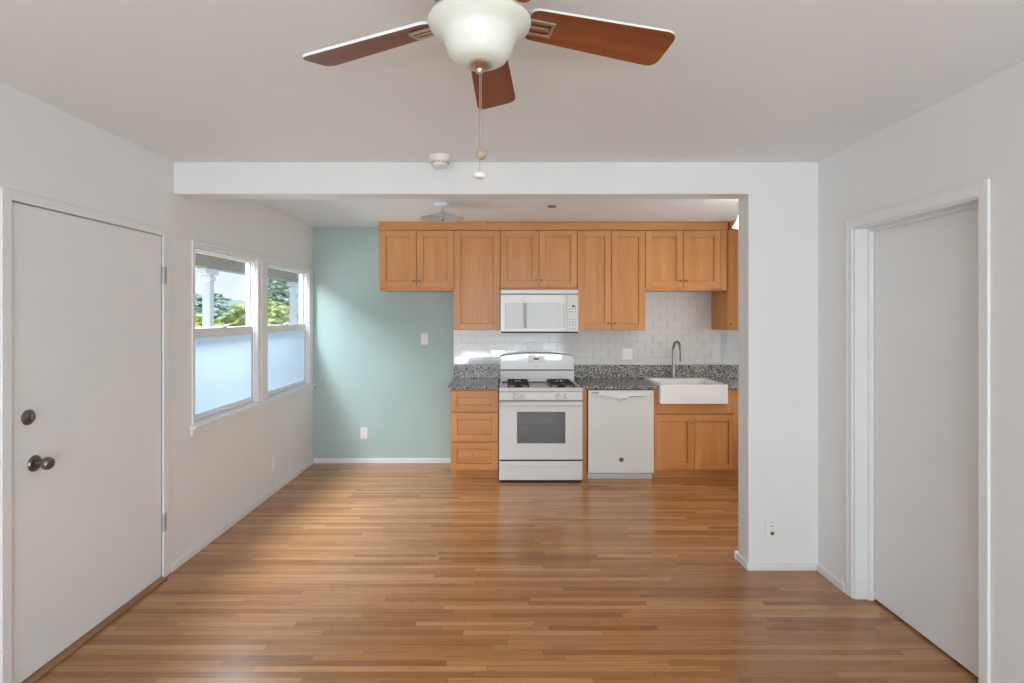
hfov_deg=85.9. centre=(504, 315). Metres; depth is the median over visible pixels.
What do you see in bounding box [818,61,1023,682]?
wall
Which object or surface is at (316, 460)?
baseboard
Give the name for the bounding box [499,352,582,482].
gas range
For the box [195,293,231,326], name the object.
leafy tree
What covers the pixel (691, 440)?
base cabinet
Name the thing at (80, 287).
door
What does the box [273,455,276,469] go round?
wall outlet
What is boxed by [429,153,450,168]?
smoke detector
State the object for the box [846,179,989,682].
door
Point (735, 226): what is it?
ceiling lamp
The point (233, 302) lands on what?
sky
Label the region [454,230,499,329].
upper cabinet
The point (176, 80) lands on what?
ceiling
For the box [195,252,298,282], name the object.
roof porch
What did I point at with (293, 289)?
porch post
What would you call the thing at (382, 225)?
board
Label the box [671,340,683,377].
kitchen faucet
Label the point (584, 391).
board
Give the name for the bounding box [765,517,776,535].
wall outlet
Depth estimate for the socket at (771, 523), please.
3.28 m
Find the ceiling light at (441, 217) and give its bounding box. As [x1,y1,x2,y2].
[420,202,463,222]
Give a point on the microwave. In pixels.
(521, 311)
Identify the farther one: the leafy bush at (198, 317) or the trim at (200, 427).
the leafy bush at (198, 317)
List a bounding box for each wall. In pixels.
[0,82,312,576]
[299,227,737,457]
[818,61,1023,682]
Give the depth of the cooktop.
5.14 m
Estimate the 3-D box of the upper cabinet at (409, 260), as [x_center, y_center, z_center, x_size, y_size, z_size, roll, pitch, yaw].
[-0.863,-0.543,5.507,0.729,0.588,0.348,0,0,0]
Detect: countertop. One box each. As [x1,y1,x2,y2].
[448,365,499,388]
[574,365,737,388]
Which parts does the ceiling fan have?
blade, pull chain, lamp shade, pull chain, blade, blade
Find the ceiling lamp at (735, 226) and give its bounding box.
[733,218,737,228]
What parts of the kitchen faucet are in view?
spout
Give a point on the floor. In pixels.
(348, 572)
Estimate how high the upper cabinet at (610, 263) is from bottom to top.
0.975 m
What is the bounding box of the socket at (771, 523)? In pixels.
[769,521,773,531]
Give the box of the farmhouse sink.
[643,377,727,403]
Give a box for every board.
[379,222,485,229]
[486,222,727,229]
[582,389,586,479]
[730,221,735,229]
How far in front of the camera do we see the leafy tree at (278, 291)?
28.00 m
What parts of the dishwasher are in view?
kick panel, handle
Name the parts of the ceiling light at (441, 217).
lamp shade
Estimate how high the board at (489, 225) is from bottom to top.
0.076 m
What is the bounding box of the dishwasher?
[587,389,653,478]
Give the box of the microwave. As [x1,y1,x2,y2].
[500,290,577,332]
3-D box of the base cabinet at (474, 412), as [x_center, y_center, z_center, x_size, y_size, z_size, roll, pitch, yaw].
[-0.282,1.097,5.366,0.445,0.843,0.592,0,0,0]
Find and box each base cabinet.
[451,389,498,477]
[652,389,737,477]
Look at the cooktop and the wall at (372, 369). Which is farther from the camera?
the wall at (372, 369)
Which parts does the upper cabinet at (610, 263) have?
door, door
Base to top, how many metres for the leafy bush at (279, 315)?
2.588 m
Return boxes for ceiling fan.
[302,0,674,178]
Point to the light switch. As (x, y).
(424, 336)
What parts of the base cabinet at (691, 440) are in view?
door, door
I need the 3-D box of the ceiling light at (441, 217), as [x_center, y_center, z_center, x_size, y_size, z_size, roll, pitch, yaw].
[-0.517,-0.850,4.520,0.360,0.141,0.360,0,0,0]
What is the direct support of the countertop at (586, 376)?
on the base cabinet at (691, 440)
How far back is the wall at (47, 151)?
3.40 m
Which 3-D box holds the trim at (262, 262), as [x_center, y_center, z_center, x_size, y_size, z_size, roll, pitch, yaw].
[-1.976,0.104,4.551,0.015,1.181,2.147,0,0,0]
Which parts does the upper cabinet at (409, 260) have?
door, door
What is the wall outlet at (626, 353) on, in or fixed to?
attached to the wall at (372, 369)
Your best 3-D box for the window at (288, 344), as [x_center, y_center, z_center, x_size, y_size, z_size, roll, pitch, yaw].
[-2.026,0.119,5.070,0.085,1.151,0.990,0,0,0]
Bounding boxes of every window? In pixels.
[195,246,256,423]
[268,262,308,397]
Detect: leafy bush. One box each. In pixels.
[195,312,228,327]
[220,300,298,325]
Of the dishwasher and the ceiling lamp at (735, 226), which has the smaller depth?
the ceiling lamp at (735, 226)
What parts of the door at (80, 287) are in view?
knob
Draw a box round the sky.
[195,293,245,311]
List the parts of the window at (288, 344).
sash, frosted pane, sash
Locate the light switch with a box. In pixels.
[421,333,427,344]
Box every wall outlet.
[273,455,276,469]
[360,427,366,438]
[621,348,631,359]
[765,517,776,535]
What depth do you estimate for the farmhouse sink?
5.04 m
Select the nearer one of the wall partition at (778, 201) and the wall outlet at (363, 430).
the wall partition at (778, 201)
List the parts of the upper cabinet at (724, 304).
door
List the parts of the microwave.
handle, control panel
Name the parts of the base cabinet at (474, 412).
drawer, drawer, drawer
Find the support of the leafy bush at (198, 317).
on the ground
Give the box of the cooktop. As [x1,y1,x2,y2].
[499,381,581,390]
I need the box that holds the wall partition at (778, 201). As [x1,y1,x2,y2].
[174,162,817,562]
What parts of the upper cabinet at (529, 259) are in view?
door, door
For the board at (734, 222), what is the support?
on the upper cabinet at (724, 304)
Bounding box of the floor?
[35,463,977,682]
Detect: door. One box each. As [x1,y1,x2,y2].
[0,187,169,682]
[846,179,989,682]
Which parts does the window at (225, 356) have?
sash, frosted pane, sash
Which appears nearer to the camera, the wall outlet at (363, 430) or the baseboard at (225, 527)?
the baseboard at (225, 527)
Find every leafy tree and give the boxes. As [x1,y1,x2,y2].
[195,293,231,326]
[268,279,298,312]
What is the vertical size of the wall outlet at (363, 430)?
0.116 m
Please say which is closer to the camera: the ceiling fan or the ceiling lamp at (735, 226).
the ceiling fan
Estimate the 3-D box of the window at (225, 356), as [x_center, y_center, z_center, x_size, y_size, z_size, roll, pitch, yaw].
[-2.026,0.119,3.957,0.085,1.151,0.897,0,0,0]
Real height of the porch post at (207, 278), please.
2.570 m
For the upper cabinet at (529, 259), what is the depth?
5.37 m
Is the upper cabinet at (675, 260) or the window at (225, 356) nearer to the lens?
the window at (225, 356)
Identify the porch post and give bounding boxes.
[197,268,218,327]
[287,282,298,323]
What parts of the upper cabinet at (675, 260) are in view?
door, door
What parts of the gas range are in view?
clock panel, storage drawer, oven door, control panel, oven handle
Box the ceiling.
[0,0,1023,226]
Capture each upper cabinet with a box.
[379,230,453,291]
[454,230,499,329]
[500,230,576,289]
[577,230,644,329]
[645,230,726,291]
[711,229,737,329]
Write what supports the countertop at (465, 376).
on the base cabinet at (474, 412)
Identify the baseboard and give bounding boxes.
[170,459,313,572]
[313,458,450,462]
[734,550,816,570]
[816,563,845,592]
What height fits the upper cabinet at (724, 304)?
0.975 m
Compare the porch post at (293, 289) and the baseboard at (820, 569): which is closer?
the baseboard at (820, 569)
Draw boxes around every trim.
[190,383,315,435]
[192,239,311,424]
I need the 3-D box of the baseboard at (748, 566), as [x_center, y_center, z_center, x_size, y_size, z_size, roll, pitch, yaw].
[1.647,1.494,3.365,0.422,0.050,0.181,0,0,0]

